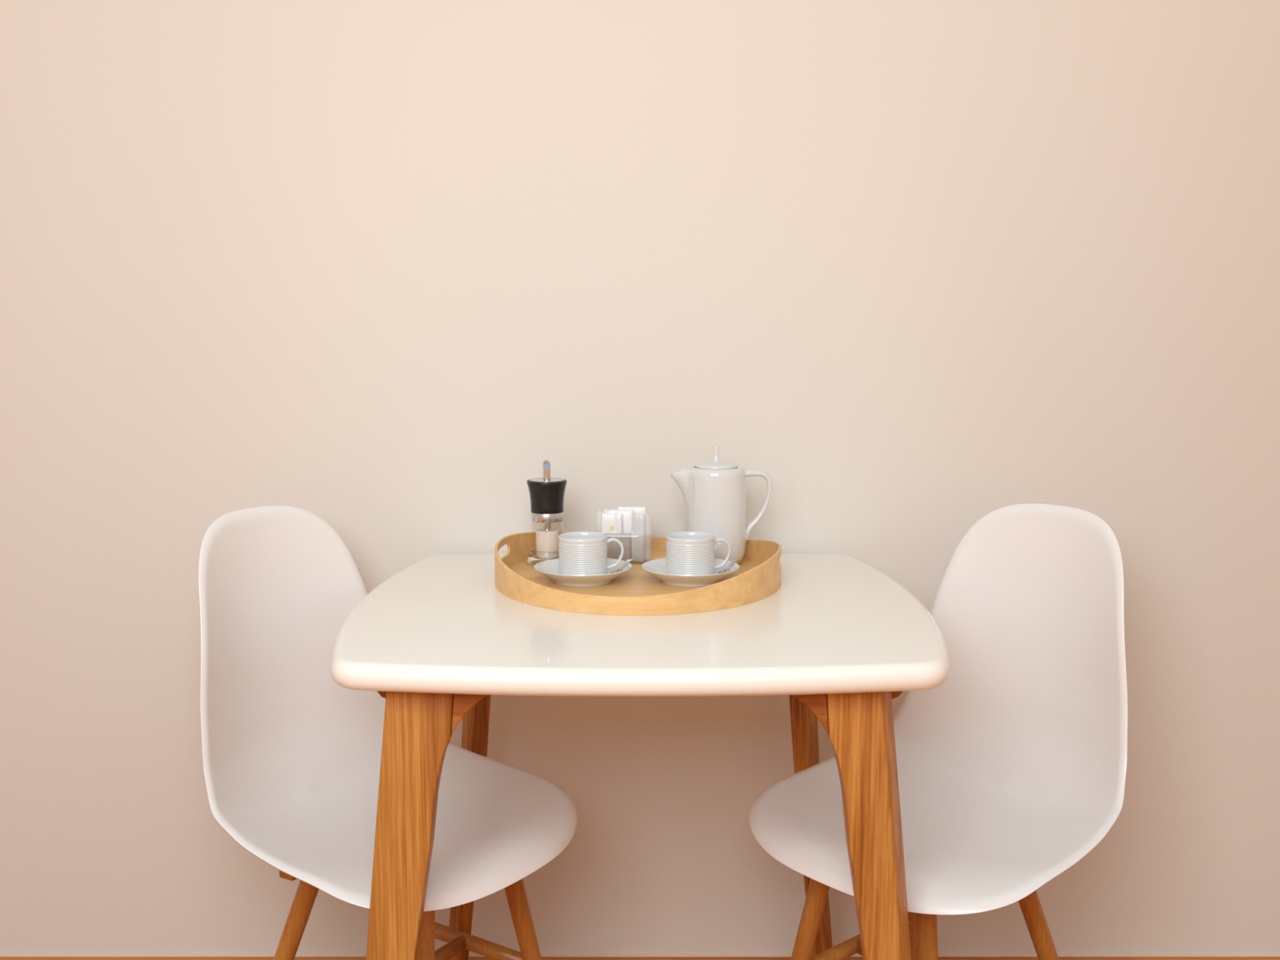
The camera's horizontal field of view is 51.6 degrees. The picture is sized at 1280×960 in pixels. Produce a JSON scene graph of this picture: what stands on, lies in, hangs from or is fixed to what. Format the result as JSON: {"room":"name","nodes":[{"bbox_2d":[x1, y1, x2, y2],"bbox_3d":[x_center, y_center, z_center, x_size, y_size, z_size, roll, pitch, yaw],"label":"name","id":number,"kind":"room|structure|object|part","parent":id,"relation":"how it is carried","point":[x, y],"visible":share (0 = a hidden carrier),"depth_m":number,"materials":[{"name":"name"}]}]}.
{"room":"dining room","nodes":[
{"label":"dining room","id":0,"kind":"room"},
{"bbox_2d":[0,0,1279,954],"bbox_3d":[0.000,-0.588,2.292,6.400,3.080,0.120,0,7,0],"label":"wall","id":1,"kind":"structure","parent":0,"point":[924,270],"depth_m":2.28,"materials":[{"name":"paint"}]},
{"bbox_2d":[0,954,1279,957],"bbox_3d":[0.000,0.866,2.409,6.400,0.006,0.005,0,7,0],"label":"trim","id":2,"kind":"structure","parent":1,"relation":"attached to","point":[1,955],"depth_m":2.41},
{"bbox_2d":[0,957,1279,959],"bbox_3d":[0.000,1.142,0.520,6.400,0.080,3.820,0,7,0],"label":"floor","id":3,"kind":"structure","parent":0,"point":[1,958],"depth_m":2.40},
{"bbox_2d":[198,505,577,959],"bbox_3d":[-0.380,0.490,1.970,0.540,0.866,0.489,4,8,32],"label":"dining chair","id":4,"kind":"object","parent":3,"relation":"on","point":[291,755],"visible":0.8,"depth_m":2.02,"materials":[{"name":"white plastic"}]},
{"bbox_3d":[-0.532,0.738,1.938,0.158,0.383,0.030,-1,7,-7],"label":"leg","id":5,"kind":"part","parent":4,"relation":"part of","materials":[{"name":"brown wood"}]},
{"bbox_3d":[-0.294,0.755,1.803,0.030,0.380,0.109,-1,7,-5],"label":"leg","id":6,"kind":"part","parent":4,"relation":"part of","materials":[{"name":"brown wood"}]},
{"bbox_3d":[-0.165,0.730,2.006,0.109,0.380,0.030,-3,8,-21],"label":"leg","id":7,"kind":"part","parent":4,"relation":"part of","materials":[{"name":"brown wood"}]},
{"bbox_2d":[330,553,949,959],"bbox_3d":[0.000,0.546,1.967,0.826,0.750,0.786,0,7,0],"label":"dining table","id":8,"kind":"object","parent":3,"relation":"on","point":[840,637],"visible":0.92,"depth_m":1.63,"materials":[{"name":"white wood"}]},
{"bbox_3d":[-0.274,0.223,1.913,0.108,0.030,0.560,0,7,0],"label":"rail","id":9,"kind":"part","parent":8,"relation":"part of","materials":[{"name":"brown wood"}]},
{"bbox_3d":[-0.300,0.601,1.659,0.148,0.716,0.036,0,7,0],"label":"leg","id":10,"kind":"part","parent":8,"relation":"part of","materials":[{"name":"brown wood"}]},
{"bbox_3d":[-0.289,0.526,2.263,0.103,0.716,0.050,0,7,0],"label":"leg","id":11,"kind":"part","parent":8,"relation":"part of","materials":[{"name":"brown wood"}]},
{"bbox_2d":[494,532,781,615],"bbox_3d":[-0.003,0.127,2.061,0.443,0.058,0.500,0,7,0],"label":"serving tray","id":12,"kind":"object","parent":8,"relation":"on","point":[636,592],"visible":0.7,"depth_m":1.92,"materials":[{"name":"brown wood"}]},
{"bbox_2d":[526,459,566,565],"bbox_3d":[-0.151,0.052,2.159,0.068,0.169,0.068,0,7,0],"label":"salt grinder","id":13,"kind":"object","parent":12,"relation":"on","point":[546,492],"visible":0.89,"depth_m":2.14,"materials":[{"name":"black plastic"}]},
{"bbox_3d":[-0.151,-0.017,2.151,0.012,0.031,0.012,0,7,0],"label":"spout knob","id":14,"kind":"part","parent":13,"relation":"part of","materials":[{"name":"metal"}]},
{"bbox_3d":[-0.151,0.000,2.153,0.056,0.002,0.056,5,9,36],"label":"cap plate","id":15,"kind":"part","parent":13,"relation":"part of","materials":[{"name":"metal"}]},
{"bbox_2d":[533,558,631,586],"bbox_3d":[-0.087,0.143,2.023,0.150,0.023,0.150,0,7,0],"label":"saucer","id":16,"kind":"object","parent":12,"relation":"on","point":[548,568],"visible":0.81,"depth_m":1.98,"materials":[{"name":"white ceramic"}]},
{"bbox_2d":[558,531,623,575],"bbox_3d":[-0.080,0.116,2.017,0.090,0.062,0.075,4,8,26],"label":"coffee cup","id":17,"kind":"object","parent":16,"relation":"on","point":[580,553],"visible":0.94,"depth_m":1.99,"materials":[{"name":"white ceramic"}]},
{"bbox_3d":[-0.039,0.113,2.027,0.029,0.049,0.009,-1,7,-8],"label":"handle","id":18,"kind":"part","parent":17,"relation":"part of","materials":[{"name":"white ceramic"}]},
{"bbox_2d":[610,559,633,573],"bbox_3d":[-0.026,0.135,2.035,0.021,0.015,0.070,3,8,22],"label":"teaspoon","id":19,"kind":"object","parent":16,"relation":"on","point":[628,561],"visible":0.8,"depth_m":2.03,"materials":[{"name":"metal"}]},
{"bbox_2d":[596,531,651,562],"bbox_3d":[-0.026,0.110,2.185,0.090,0.049,0.062,0,7,0],"label":"glass holder","id":20,"kind":"object","parent":12,"relation":"on","point":[597,531],"visible":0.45,"depth_m":2.18,"materials":[{"name":"clear glass"}]},
{"bbox_2d":[603,509,617,512],"bbox_3d":[-0.040,0.090,2.198,0.042,0.082,0.010,-1,7,-8],"label":"sachet","id":21,"kind":"object","parent":20,"relation":"in","point":[604,510],"visible":0.16,"depth_m":2.19,"materials":[{"name":"white paper"}]},
{"bbox_2d":[601,512,622,533],"bbox_3d":[-0.046,0.094,2.167,0.034,0.081,0.010,0,7,-3],"label":"sachet","id":22,"kind":"object","parent":20,"relation":"in","point":[611,522],"visible":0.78,"depth_m":2.16,"materials":[{"name":"white paper"}]},
{"bbox_2d":[604,533,631,560],"bbox_3d":[-0.040,0.111,2.162,0.050,0.048,0.010,0,7,1],"label":"sachet","id":23,"kind":"object","parent":20,"relation":"in","point":[614,549],"visible":0.56,"depth_m":2.16,"materials":[{"name":"white paper"}]},
{"bbox_2d":[607,510,634,559],"bbox_3d":[-0.032,0.091,2.178,0.044,0.084,0.010,0,7,-2],"label":"sachet","id":24,"kind":"object","parent":20,"relation":"in","point":[627,515],"visible":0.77,"depth_m":2.17,"materials":[{"name":"white paper"}]},
{"bbox_2d":[617,506,645,559],"bbox_3d":[-0.014,0.088,2.188,0.048,0.088,0.010,1,7,7],"label":"sachet","id":25,"kind":"object","parent":20,"relation":"in","point":[639,513],"visible":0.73,"depth_m":2.19,"materials":[{"name":"white paper"}]},
{"bbox_3d":[-0.003,0.152,2.064,0.434,0.005,0.491,0,7,0],"label":"panel","id":26,"kind":"part","parent":12,"relation":"part of","materials":[{"name":"brown wood"}]},
{"bbox_2d":[641,558,739,586],"bbox_3d":[0.077,0.143,2.023,0.150,0.023,0.150,0,7,0],"label":"saucer","id":27,"kind":"object","parent":12,"relation":"on","point":[657,567],"visible":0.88,"depth_m":1.98,"materials":[{"name":"white ceramic"}]},
{"bbox_2d":[666,531,731,575],"bbox_3d":[0.084,0.116,2.017,0.090,0.062,0.075,4,8,26],"label":"coffee cup","id":28,"kind":"object","parent":27,"relation":"on","point":[687,553],"visible":0.94,"depth_m":1.99,"materials":[{"name":"white ceramic"}]},
{"bbox_3d":[0.125,0.113,2.027,0.029,0.049,0.009,-1,7,-8],"label":"handle","id":29,"kind":"part","parent":28,"relation":"part of","materials":[{"name":"white ceramic"}]},
{"bbox_2d":[718,559,738,573],"bbox_3d":[0.138,0.135,2.035,0.021,0.015,0.070,3,8,22],"label":"teaspoon","id":30,"kind":"object","parent":27,"relation":"on","point":[733,561],"visible":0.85,"depth_m":2.03,"materials":[{"name":"metal"}]},
{"bbox_2d":[671,445,772,564],"bbox_3d":[0.131,0.041,2.152,0.146,0.194,0.098,3,8,25],"label":"coffee pot","id":31,"kind":"object","parent":12,"relation":"on","point":[713,492],"visible":0.89,"depth_m":2.12,"materials":[{"name":"white ceramic"}]},
{"bbox_3d":[0.123,-0.025,2.147,0.068,0.010,0.068,0,7,-4],"label":"lid","id":32,"kind":"part","parent":31,"relation":"part of","materials":[{"name":"white ceramic"}]},
{"bbox_3d":[0.123,-0.043,2.145,0.015,0.027,0.015,0,7,-4],"label":"knob","id":33,"kind":"part","parent":31,"relation":"part of","materials":[{"name":"white ceramic"}]},
{"bbox_3d":[0.190,0.043,2.160,0.050,0.122,0.016,0,7,-4],"label":"handle","id":34,"kind":"part","parent":31,"relation":"part of","materials":[{"name":"white ceramic"}]},
{"bbox_3d":[0.289,0.526,2.263,0.103,0.716,0.050,0,7,0],"label":"leg","id":35,"kind":"part","parent":8,"relation":"part of","materials":[{"name":"brown wood"}]},
{"bbox_3d":[0.300,0.601,1.659,0.148,0.716,0.036,0,7,0],"label":"leg","id":36,"kind":"part","parent":8,"relation":"part of","materials":[{"name":"brown wood"}]},
{"bbox_3d":[0.274,0.223,1.913,0.108,0.030,0.560,0,7,0],"label":"rail","id":37,"kind":"part","parent":8,"relation":"part of","materials":[{"name":"brown wood"}]},
{"bbox_2d":[749,503,1127,959],"bbox_3d":[0.453,0.490,1.970,0.540,0.866,0.489,-6,9,-39],"label":"dining chair","id":38,"kind":"object","parent":3,"relation":"on","point":[1011,770],"visible":0.84,"depth_m":2.03,"materials":[{"name":"white plastic"}]},
{"bbox_3d":[0.238,0.733,1.981,0.109,0.380,0.030,2,7,14],"label":"leg","id":39,"kind":"part","parent":38,"relation":"part of","materials":[{"name":"brown wood"}]},
{"bbox_3d":[0.443,0.710,2.163,0.030,0.383,0.158,1,7,11],"label":"leg","id":40,"kind":"part","parent":38,"relation":"part of","materials":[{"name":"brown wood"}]},
{"bbox_3d":[0.392,0.756,1.795,0.030,0.380,0.109,0,7,-2],"label":"leg","id":41,"kind":"part","parent":38,"relation":"part of","materials":[{"name":"brown wood"}]},
{"bbox_3d":[0.612,0.735,1.958,0.158,0.383,0.030,0,7,0],"label":"leg","id":42,"kind":"part","parent":38,"relation":"part of","materials":[{"name":"brown wood"}]}
]}

